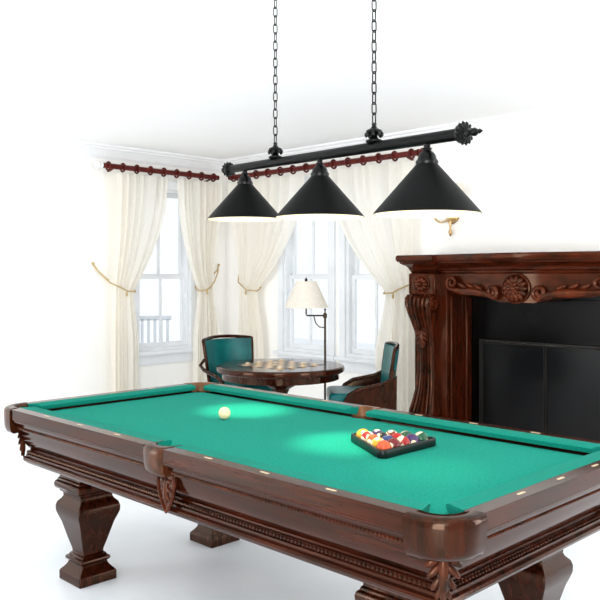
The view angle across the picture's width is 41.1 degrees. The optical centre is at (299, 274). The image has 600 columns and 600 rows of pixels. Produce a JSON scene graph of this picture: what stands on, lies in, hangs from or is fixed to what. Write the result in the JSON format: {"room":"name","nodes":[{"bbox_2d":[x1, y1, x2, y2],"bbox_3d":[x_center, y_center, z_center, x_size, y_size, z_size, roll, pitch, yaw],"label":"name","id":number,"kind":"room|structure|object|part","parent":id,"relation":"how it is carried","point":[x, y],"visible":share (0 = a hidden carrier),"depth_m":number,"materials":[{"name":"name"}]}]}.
{"room":"games hall","nodes":[
{"label":"games hall","id":0,"kind":"room"},
{"bbox_2d":[0,147,224,411],"bbox_3d":[-4.009,0.040,6.590,0.150,2.800,8.650,0,0,45],"label":"wall","id":1,"kind":"structure","parent":0,"point":[54,302],"depth_m":8.05,"materials":[{"name":"paint"}]},
{"bbox_2d":[0,411,4,425],"bbox_3d":[-3.950,1.373,6.531,0.018,0.135,8.650,0,0,45],"label":"baseboard","id":2,"kind":"structure","parent":1,"relation":"attached to","point":[2,412],"depth_m":7.63,"materials":[{"name":"paint"}]},
{"bbox_2d":[0,130,223,172],"bbox_3d":[-3.910,-1.290,6.491,0.130,0.140,8.650,0,0,45],"label":"trim","id":3,"kind":"structure","parent":1,"relation":"attached to","point":[8,139],"depth_m":8.36,"materials":[{"name":"paint"}]},
{"bbox_2d":[94,161,219,181],"bbox_3d":[-1.557,-1.135,8.826,0.150,0.109,1.640,0,0,45],"label":"curtain rod","id":4,"kind":"object","parent":1,"relation":"attached to","point":[213,177],"visible":1,"depth_m":8.74,"materials":[{"name":"brown wood"}]},
{"bbox_2d":[91,172,167,392],"bbox_3d":[-1.781,0.173,8.551,0.901,2.503,0.153,0,0,-40],"label":"curtain","id":5,"kind":"object","parent":4,"relation":"hanging from","point":[136,203],"visible":0.94,"depth_m":8.50,"materials":[{"name":"white fabric"}]},
{"bbox_2d":[177,179,222,381],"bbox_3d":[-1.121,0.173,9.217,0.146,2.503,0.680,0,0,38],"label":"curtain","id":6,"kind":"object","parent":4,"relation":"hanging from","point":[197,200],"visible":0.8,"depth_m":9.20,"materials":[{"name":"white fabric"}]},
{"bbox_2d":[134,181,195,365],"bbox_3d":[-1.545,-0.033,8.984,0.190,2.045,0.930,0,0,45],"label":"window","id":7,"kind":"structure","parent":1,"relation":"in","point":[160,352],"depth_m":9.12,"materials":[{"name":"paint"}]},
{"bbox_2d":[0,0,599,158],"bbox_3d":[-0.803,-1.410,3.490,9.070,0.100,8.800,0,0,45],"label":"ceiling","id":8,"kind":"structure","parent":0,"point":[189,77],"depth_m":5.19,"materials":[{"name":"paint"}]},
{"bbox_2d":[207,0,482,221],"bbox_3d":[0.084,-0.792,3.395,0.376,1.162,1.956,0,0,-31],"label":"pendant lamp","id":9,"kind":"object","parent":8,"relation":"hanging from","point":[427,191],"visible":1,"depth_m":3.18,"materials":[{"name":"black metal"}]},
{"bbox_2d":[237,170,252,184],"bbox_3d":[-0.275,-0.501,3.999,0.080,0.102,0.080,0,0,-31],"label":"socket","id":10,"kind":"object","parent":9,"relation":"attached to","point":[244,179],"depth_m":3.97,"materials":[{"name":"black metal"}]},
{"bbox_3d":[-0.275,-0.373,3.999,0.376,0.190,0.376,0,0,-31],"label":"lamp shade","id":11,"kind":"part","parent":9,"relation":"part of","materials":[{"name":"black metal"}]},
{"bbox_3d":[-0.115,-0.579,3.730,0.070,0.080,0.069,0,0,-8],"label":"chain mount","id":12,"kind":"part","parent":9,"relation":"part of","materials":[{"name":"black metal"}]},
{"bbox_3d":[-0.115,-0.989,3.730,0.018,0.762,0.018,0,0,14],"label":"chain","id":13,"kind":"part","parent":9,"relation":"part of","materials":[{"name":"black metal"}]},
{"bbox_2d":[311,159,328,175],"bbox_3d":[0.084,-0.468,3.395,0.080,0.102,0.080,0,0,-31],"label":"socket","id":14,"kind":"object","parent":9,"relation":"attached to","point":[319,170],"depth_m":3.37,"materials":[{"name":"black metal"}]},
{"bbox_3d":[0.084,-0.340,3.395,0.376,0.190,0.376,0,0,-31],"label":"lamp shade","id":15,"kind":"part","parent":9,"relation":"part of","materials":[{"name":"black metal"}]},
{"bbox_3d":[0.283,-0.972,3.059,0.018,0.802,0.018,0,0,14],"label":"chain","id":16,"kind":"part","parent":9,"relation":"part of","materials":[{"name":"black metal"}]},
{"bbox_3d":[0.283,-0.543,3.059,0.070,0.080,0.069,0,0,-8],"label":"chain mount","id":17,"kind":"part","parent":9,"relation":"part of","materials":[{"name":"black metal"}]},
{"bbox_2d":[416,144,438,163],"bbox_3d":[0.443,-0.435,2.790,0.080,0.102,0.080,0,0,-31],"label":"socket","id":18,"kind":"object","parent":9,"relation":"attached to","point":[427,156],"depth_m":2.77,"materials":[{"name":"black metal"}]},
{"bbox_3d":[0.443,-0.307,2.790,0.376,0.190,0.376,0,0,-31],"label":"lamp shade","id":19,"kind":"part","parent":9,"relation":"part of","materials":[{"name":"black metal"}]},
{"bbox_2d":[0,426,599,599],"bbox_3d":[-0.803,1.490,3.490,9.070,0.100,8.800,0,0,45],"label":"floor","id":20,"kind":"structure","parent":0,"point":[153,555],"depth_m":4.02,"materials":[{"name":"white"}]},
{"bbox_2d":[199,334,272,391],"bbox_3d":[-0.504,0.977,6.672,0.584,0.932,0.548,0,0,-42],"label":"chair","id":21,"kind":"object","parent":20,"relation":"on","point":[229,347],"visible":0.48,"depth_m":6.79,"materials":[{"name":"teal leather"}]},
{"bbox_3d":[-0.699,0.853,6.497,0.061,0.322,0.397,0,0,-42],"label":"armrest","id":22,"kind":"part","parent":21,"relation":"part of","materials":[{"name":"brown wood"}]},
{"bbox_3d":[-0.630,0.728,6.813,0.487,0.365,0.169,0,0,-42],"label":"backrest","id":23,"kind":"part","parent":21,"relation":"part of","materials":[{"name":"teal leather"}]},
{"bbox_3d":[-0.622,0.777,6.803,0.538,0.531,0.194,0,0,-42],"label":"frame","id":24,"kind":"part","parent":21,"relation":"part of","materials":[{"name":"brown wood"}]},
{"bbox_3d":[-0.476,0.930,6.641,0.467,0.100,0.465,0,0,-42],"label":"seat","id":25,"kind":"part","parent":21,"relation":"part of","materials":[{"name":"teal leather"}]},
{"bbox_2d":[216,358,344,393],"bbox_3d":[-0.148,1.058,6.131,0.980,0.743,0.980,0,0,45],"label":"table","id":26,"kind":"object","parent":20,"relation":"on","point":[264,373],"visible":0.66,"depth_m":5.83,"materials":[{"name":"brown wood"}]},
{"bbox_2d":[4,382,599,599],"bbox_3d":[-0.096,1.039,3.433,2.666,0.802,1.306,0,0,45],"label":"pool table","id":27,"kind":"object","parent":20,"relation":"on","point":[468,513],"visible":0.96,"depth_m":2.88,"materials":[{"name":"green fabric"}]},
{"bbox_3d":[-0.967,0.665,3.437,1.146,0.050,0.054,0,0,45],"label":"rail","id":28,"kind":"part","parent":27,"relation":"part of","materials":[{"name":"brown wood"}]},
{"bbox_3d":[-1.008,1.170,3.801,0.230,0.540,0.230,0,0,45],"label":"leg","id":29,"kind":"part","parent":27,"relation":"part of","materials":[{"name":"brown wood"}]},
{"bbox_2d":[20,407,171,445],"bbox_3d":[-0.919,0.660,3.484,1.146,0.040,0.080,0,0,45],"label":"cushion","id":30,"kind":"object","parent":27,"relation":"on","point":[100,426],"depth_m":3.38,"materials":[{"name":"fabric"}]},
{"bbox_3d":[-1.013,0.665,4.351,0.054,0.050,1.013,0,0,45],"label":"rail","id":31,"kind":"part","parent":27,"relation":"part of","materials":[{"name":"green fabric"}]},
{"bbox_2d":[28,384,195,409],"bbox_3d":[-0.966,0.660,4.303,0.080,0.040,1.012,0,0,45],"label":"cushion","id":32,"kind":"object","parent":27,"relation":"on","point":[150,393],"depth_m":4.26,"materials":[{"name":"fabric"}]},
{"bbox_3d":[-0.463,1.170,4.345,0.230,0.540,0.230,0,0,45],"label":"leg","id":33,"kind":"part","parent":27,"relation":"part of","materials":[{"name":"brown wood"}]},
{"bbox_2d":[218,407,230,418],"bbox_3d":[-0.354,0.647,3.748,0.057,0.057,0.057,0,0,-18],"label":"ball","id":34,"kind":"object","parent":27,"relation":"on","point":[224,412],"visible":1,"depth_m":3.73,"materials":[{"name":"white plastic"}]},
{"bbox_2d":[203,384,358,414],"bbox_3d":[-0.146,0.660,4.256,1.146,0.040,0.080,0,0,45],"label":"cushion","id":35,"kind":"object","parent":27,"relation":"on","point":[314,405],"depth_m":4.18,"materials":[{"name":"fabric"}]},
{"bbox_3d":[-0.100,0.665,4.304,1.146,0.050,0.054,0,0,45],"label":"rail","id":36,"kind":"part","parent":27,"relation":"part of","materials":[{"name":"green fabric"}]},
{"bbox_3d":[-0.091,0.665,2.562,1.146,0.050,0.054,0,0,45],"label":"rail","id":37,"kind":"part","parent":27,"relation":"part of","materials":[{"name":"brown wood"}]},
{"bbox_2d":[174,445,429,511],"bbox_3d":[-0.044,0.660,2.610,1.146,0.040,0.080,0,0,45],"label":"cushion","id":38,"kind":"object","parent":27,"relation":"on","point":[395,500],"depth_m":2.50,"materials":[{"name":"fabric"}]},
{"bbox_3d":[-0.096,0.734,3.433,2.583,0.012,1.212,0,0,45],"label":"bead moulding","id":39,"kind":"part","parent":27,"relation":"part of","materials":[{"name":"brown wood"}]},
{"bbox_3d":[-0.096,0.863,3.433,2.463,0.014,1.092,0,0,45],"label":"bead moulding","id":40,"kind":"part","parent":27,"relation":"part of","materials":[{"name":"brown wood"}]},
{"bbox_2d":[356,429,367,437],"bbox_3d":[0.254,0.647,3.220,0.057,0.057,0.057,0,0,-17],"label":"ball","id":41,"kind":"object","parent":27,"relation":"on","point":[360,432],"visible":0.34,"depth_m":3.20,"materials":[{"name":"yellow plastic"}]},
{"bbox_2d":[361,431,372,440],"bbox_3d":[0.269,0.647,3.164,0.057,0.057,0.057,0,0,-26],"label":"ball","id":42,"kind":"object","parent":27,"relation":"on","point":[366,434],"visible":0.4,"depth_m":3.15,"materials":[{"name":"red plastic"}]},
{"bbox_2d":[366,434,377,443],"bbox_3d":[0.284,0.647,3.108,0.057,0.057,0.057,0,0,-23],"label":"ball","id":43,"kind":"object","parent":27,"relation":"on","point":[371,437],"visible":0.44,"depth_m":3.09,"materials":[{"name":"orange plastic"}]},
{"bbox_2d":[372,429,381,434],"bbox_3d":[0.310,0.647,3.204,0.057,0.057,0.057,0,0,-17],"label":"ball","id":44,"kind":"object","parent":27,"relation":"on","point":[376,431],"visible":0.2,"depth_m":3.19,"materials":[{"name":"plastic"}]},
{"bbox_2d":[371,437,383,446],"bbox_3d":[0.299,0.647,3.052,0.057,0.057,0.057,0,0,-25],"label":"ball","id":45,"kind":"object","parent":27,"relation":"on","point":[375,440],"visible":0.38,"depth_m":3.04,"materials":[{"name":"yellow plastic"}]},
{"bbox_2d":[377,432,387,437],"bbox_3d":[0.325,0.647,3.149,0.057,0.057,0.057,0,0,-20],"label":"ball","id":46,"kind":"object","parent":27,"relation":"on","point":[381,434],"visible":0.22,"depth_m":3.14,"materials":[{"name":"plastic"}]},
{"bbox_3d":[0.329,1.170,2.464,0.230,0.540,0.230,0,0,45],"label":"leg","id":47,"kind":"part","parent":27,"relation":"part of","materials":[{"name":"brown wood"}]},
{"bbox_2d":[376,440,390,449],"bbox_3d":[0.314,0.647,2.996,0.057,0.057,0.057,0,0,-19],"label":"ball","id":48,"kind":"object","parent":27,"relation":"on","point":[383,444],"visible":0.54,"depth_m":2.98,"materials":[{"name":"orange plastic"}]},
{"bbox_2d":[382,435,392,440],"bbox_3d":[0.340,0.647,3.093,0.057,0.057,0.057,0,0,-20],"label":"ball","id":49,"kind":"object","parent":27,"relation":"on","point":[386,437],"visible":0.24,"depth_m":3.08,"materials":[{"name":"blue plastic"}]},
{"bbox_2d":[386,430,396,434],"bbox_3d":[0.365,0.647,3.189,0.057,0.057,0.057,0,0,-18],"label":"ball","id":50,"kind":"object","parent":27,"relation":"on","point":[390,432],"visible":0.23,"depth_m":3.18,"materials":[{"name":"plastic"}]},
{"bbox_2d":[351,433,435,458],"bbox_3d":[0.321,0.659,3.153,0.303,0.031,0.341,0,0,45],"label":"ball rack","id":51,"kind":"object","parent":27,"relation":"on","point":[431,441],"visible":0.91,"depth_m":3.04,"materials":[{"name":"plastic"}]},
{"bbox_2d":[388,438,400,447],"bbox_3d":[0.355,0.647,3.037,0.057,0.057,0.057,0,0,-17],"label":"ball","id":52,"kind":"object","parent":27,"relation":"on","point":[394,442],"visible":0.52,"depth_m":3.02,"materials":[{"name":"red plastic"}]},
{"bbox_2d":[391,433,402,438],"bbox_3d":[0.381,0.647,3.134,0.057,0.057,0.057,0,0,32],"label":"ball","id":53,"kind":"object","parent":27,"relation":"on","point":[395,435],"visible":0.26,"depth_m":3.12,"materials":[{"name":"red plastic"}]},
{"bbox_2d":[397,436,409,445],"bbox_3d":[0.395,0.647,3.078,0.057,0.057,0.057,0,0,-22],"label":"ball","id":54,"kind":"object","parent":27,"relation":"on","point":[404,440],"visible":0.55,"depth_m":3.06,"materials":[{"name":"red plastic"}]},
{"bbox_2d":[400,431,411,435],"bbox_3d":[0.421,0.647,3.175,0.057,0.057,0.057,0,0,-15],"label":"ball","id":55,"kind":"object","parent":27,"relation":"on","point":[404,433],"visible":0.31,"depth_m":3.16,"materials":[{"name":"green plastic"}]},
{"bbox_2d":[406,434,418,443],"bbox_3d":[0.436,0.647,3.119,0.057,0.057,0.057,0,0,-20],"label":"ball","id":56,"kind":"object","parent":27,"relation":"on","point":[413,438],"visible":0.49,"depth_m":3.10,"materials":[{"name":"purple plastic"}]},
{"bbox_2d":[415,431,427,440],"bbox_3d":[0.477,0.647,3.160,0.057,0.057,0.057,0,0,-24],"label":"ball","id":57,"kind":"object","parent":27,"relation":"on","point":[422,436],"visible":0.57,"depth_m":3.14,"materials":[{"name":"green plastic"}]},
{"bbox_2d":[365,409,599,452],"bbox_3d":[0.728,0.660,3.382,1.146,0.040,0.080,0,0,45],"label":"cushion","id":58,"kind":"object","parent":27,"relation":"on","point":[533,440],"depth_m":3.33,"materials":[{"name":"fabric"}]},
{"bbox_3d":[0.776,0.665,3.429,1.146,0.050,0.054,0,0,45],"label":"rail","id":59,"kind":"part","parent":27,"relation":"part of","materials":[{"name":"green fabric"}]},
{"bbox_2d":[446,451,599,513],"bbox_3d":[0.775,0.660,2.563,0.080,0.040,1.012,0,0,45],"label":"cushion","id":60,"kind":"object","parent":27,"relation":"on","point":[486,497],"depth_m":2.44,"materials":[{"name":"fabric"}]},
{"bbox_3d":[0.822,0.665,2.515,0.054,0.050,1.013,0,0,45],"label":"rail","id":61,"kind":"part","parent":27,"relation":"part of","materials":[{"name":"brown wood"}]},
{"bbox_3d":[0.873,1.170,3.009,0.230,0.540,0.230,0,0,45],"label":"leg","id":62,"kind":"part","parent":27,"relation":"part of","materials":[{"name":"brown wood"}]},
{"bbox_2d":[284,278,327,399],"bbox_3d":[0.099,0.730,7.000,0.451,1.420,0.451,0,0,45],"label":"floor lamp","id":63,"kind":"object","parent":20,"relation":"on","point":[305,294],"visible":0.66,"depth_m":6.90,"materials":[{"name":"beige fabric"}]},
{"bbox_3d":[0.054,0.170,7.000,0.388,0.230,0.388,0,0,45],"label":"lamp shade","id":64,"kind":"part","parent":63,"relation":"part of","materials":[{"name":"fabric"}]},
{"bbox_3d":[0.134,0.253,7.000,0.172,0.425,0.014,0,0,0],"label":"swing arm","id":65,"kind":"part","parent":63,"relation":"part of","materials":[{"name":"brown metal"}]},
{"bbox_2d":[327,341,398,409],"bbox_3d":[0.486,0.980,6.152,0.548,0.926,0.583,0,0,-1],"label":"chair","id":66,"kind":"object","parent":20,"relation":"on","point":[377,389],"visible":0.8,"depth_m":5.90,"materials":[{"name":"brown wood"}]},
{"bbox_3d":[0.445,0.930,6.152,0.465,0.100,0.467,0,0,-1],"label":"seat","id":67,"kind":"part","parent":66,"relation":"part of","materials":[{"name":"teal leather"}]},
{"bbox_3d":[0.490,0.855,6.414,0.410,0.319,0.060,0,0,-1],"label":"armrest","id":68,"kind":"part","parent":66,"relation":"part of","materials":[{"name":"brown wood"}]},
{"bbox_3d":[0.505,0.885,6.414,0.395,0.290,0.042,0,0,-1],"label":"panel","id":69,"kind":"part","parent":66,"relation":"part of","materials":[{"name":"brown wood"}]},
{"bbox_3d":[0.499,0.855,5.891,0.410,0.319,0.060,0,0,-1],"label":"armrest","id":70,"kind":"part","parent":66,"relation":"part of","materials":[{"name":"brown wood"}]},
{"bbox_3d":[0.515,0.885,5.892,0.395,0.290,0.042,0,0,-1],"label":"panel","id":71,"kind":"part","parent":66,"relation":"part of","materials":[{"name":"brown wood"}]},
{"bbox_3d":[0.698,0.730,6.156,0.123,0.360,0.486,0,0,-1],"label":"backrest","id":72,"kind":"part","parent":66,"relation":"part of","materials":[{"name":"teal leather"}]},
{"bbox_3d":[0.688,0.779,6.156,0.144,0.526,0.537,0,0,-1],"label":"frame","id":73,"kind":"part","parent":66,"relation":"part of","materials":[{"name":"brown wood"}]},
{"bbox_2d":[396,251,599,440],"bbox_3d":[1.834,0.634,6.373,2.346,1.612,0.693,0,0,45],"label":"fireplace mantel","id":74,"kind":"object","parent":20,"relation":"on","point":[455,304],"visible":0.93,"depth_m":6.66,"materials":[{"name":"brown wood"}]},
{"bbox_3d":[1.283,0.720,7.103,0.340,1.440,0.420,0,0,45],"label":"panel","id":75,"kind":"part","parent":74,"relation":"part of","materials":[{"name":"brown wood"}]},
{"bbox_3d":[1.305,0.810,6.870,0.020,1.260,0.040,0,0,45],"label":"reveal moulding","id":76,"kind":"part","parent":74,"relation":"part of","materials":[{"name":"brown wood"}]},
{"bbox_3d":[1.478,0.810,7.036,0.030,1.260,0.080,0,0,45],"label":"reveal moulding","id":77,"kind":"part","parent":74,"relation":"part of","materials":[{"name":"brown wood"}]},
{"bbox_2d":[396,251,599,273],"bbox_3d":[1.834,-0.091,6.373,2.346,0.162,0.693,0,0,45],"label":"mantel shelf","id":78,"kind":"object","parent":74,"relation":"attached to","point":[573,262],"depth_m":6.19,"materials":[{"name":"brown wood"}]},
{"bbox_3d":[1.800,1.000,6.763,0.573,0.824,0.006,0,0,45],"label":"smoked pane","id":79,"kind":"part","parent":74,"relation":"part of","materials":[{"name":"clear glass"}]},
{"bbox_3d":[1.798,1.000,6.761,0.591,0.840,0.025,0,0,45],"label":"firebox door","id":80,"kind":"part","parent":74,"relation":"part of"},
{"bbox_3d":[1.990,0.100,6.530,1.480,0.200,0.030,0,0,45],"label":"header panel","id":81,"kind":"part","parent":74,"relation":"part of","materials":[{"name":"brown wood"}]},
{"bbox_3d":[2.021,0.998,6.560,1.240,0.885,0.065,0,0,45],"label":"firebox trim","id":82,"kind":"part","parent":74,"relation":"part of","materials":[{"name":"black metal"}]},
{"bbox_3d":[2.222,1.000,6.338,0.591,0.840,0.025,0,0,45],"label":"firebox door","id":83,"kind":"part","parent":74,"relation":"part of","materials":[{"name":"black glass"}]},
{"bbox_3d":[2.224,1.000,6.340,0.573,0.824,0.006,0,0,45],"label":"smoked pane","id":84,"kind":"part","parent":74,"relation":"part of","materials":[{"name":"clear glass"}]},
{"bbox_2d":[225,121,599,398],"bbox_3d":[2.256,0.040,6.548,9.070,2.800,0.150,0,0,45],"label":"wall","id":85,"kind":"structure","parent":0,"point":[538,190],"depth_m":6.93,"materials":[{"name":"paint"}]},
{"bbox_2d":[273,176,335,361],"bbox_3d":[0.088,-0.033,8.644,0.910,2.045,0.190,0,0,45],"label":"window","id":86,"kind":"structure","parent":85,"relation":"in","point":[287,262],"depth_m":8.72,"materials":[{"name":"paint"}]},
{"bbox_2d":[228,148,422,181],"bbox_3d":[0.185,-1.135,8.402,2.820,0.109,0.150,0,0,45],"label":"curtain rod","id":87,"kind":"object","parent":85,"relation":"attached to","point":[394,155],"visible":0.81,"depth_m":8.13,"materials":[{"name":"brown wood"}]},
{"bbox_2d":[228,174,303,358],"bbox_3d":[-0.401,0.173,8.933,0.162,2.503,1.235,0,0,-41],"label":"curtain","id":88,"kind":"object","parent":87,"relation":"hanging from","point":[259,246],"visible":0.65,"depth_m":9.02,"materials":[{"name":"white fabric"}]},
{"bbox_2d":[329,160,413,411],"bbox_3d":[0.713,0.173,7.858,1.135,2.503,0.182,0,0,45],"label":"curtain","id":89,"kind":"object","parent":87,"relation":"hanging from","point":[377,241],"visible":0.68,"depth_m":7.72,"materials":[{"name":"white fabric"}]},
{"bbox_2d":[334,223,377,373],"bbox_3d":[0.739,-0.033,7.994,0.910,2.045,0.190,0,0,45],"label":"window","id":90,"kind":"structure","parent":85,"relation":"in","point":[355,360],"depth_m":8.21,"materials":[{"name":"paint"}]},
{"bbox_2d":[224,99,599,164],"bbox_3d":[2.210,-1.290,6.396,8.920,0.140,0.130,0,0,45],"label":"trim","id":91,"kind":"structure","parent":85,"relation":"attached to","point":[588,111],"depth_m":6.84,"materials":[{"name":"paint"}]},
{"bbox_2d":[434,183,464,236],"bbox_3d":[1.336,-0.585,7.248,0.380,0.470,0.160,0,0,45],"label":"wall sconce","id":92,"kind":"object","parent":85,"relation":"attached to","point":[451,220],"visible":0.38,"depth_m":7.26,"materials":[{"name":"gold metal"}]},
{"bbox_3d":[1.286,-0.611,7.297,0.180,0.279,0.056,0,0,27],"label":"arm","id":93,"kind":"part","parent":92,"relation":"part of","materials":[{"name":"gold metal"}]},
{"bbox_3d":[1.373,-0.580,7.284,0.132,0.460,0.057,0,0,45],"label":"plate","id":94,"kind":"part","parent":92,"relation":"part of","materials":[{"name":"gold metal"}]},
{"bbox_3d":[1.414,-0.765,7.142,0.120,0.110,0.120,0,0,45],"label":"lamp shade","id":95,"kind":"part","parent":92,"relation":"part of","materials":[{"name":"fabric"}]},
{"label":"outside","id":96,"kind":"structure","parent":0,"visible":0},
{"bbox_2d":[294,338,374,349],"bbox_3d":[0.354,1.625,8.839,16.000,0.130,15.000,0,0,45],"label":"ground","id":97,"kind":"structure","parent":96,"point":[296,340],"depth_m":18.22,"materials":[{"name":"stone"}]},
{"bbox_2d":[140,315,171,342],"bbox_3d":[-1.938,1.050,10.335,0.680,1.020,0.550,0,0,-15],"label":"railing","id":98,"kind":"object","parent":97,"relation":"on","point":[169,317],"visible":0.16,"depth_m":10.57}
]}

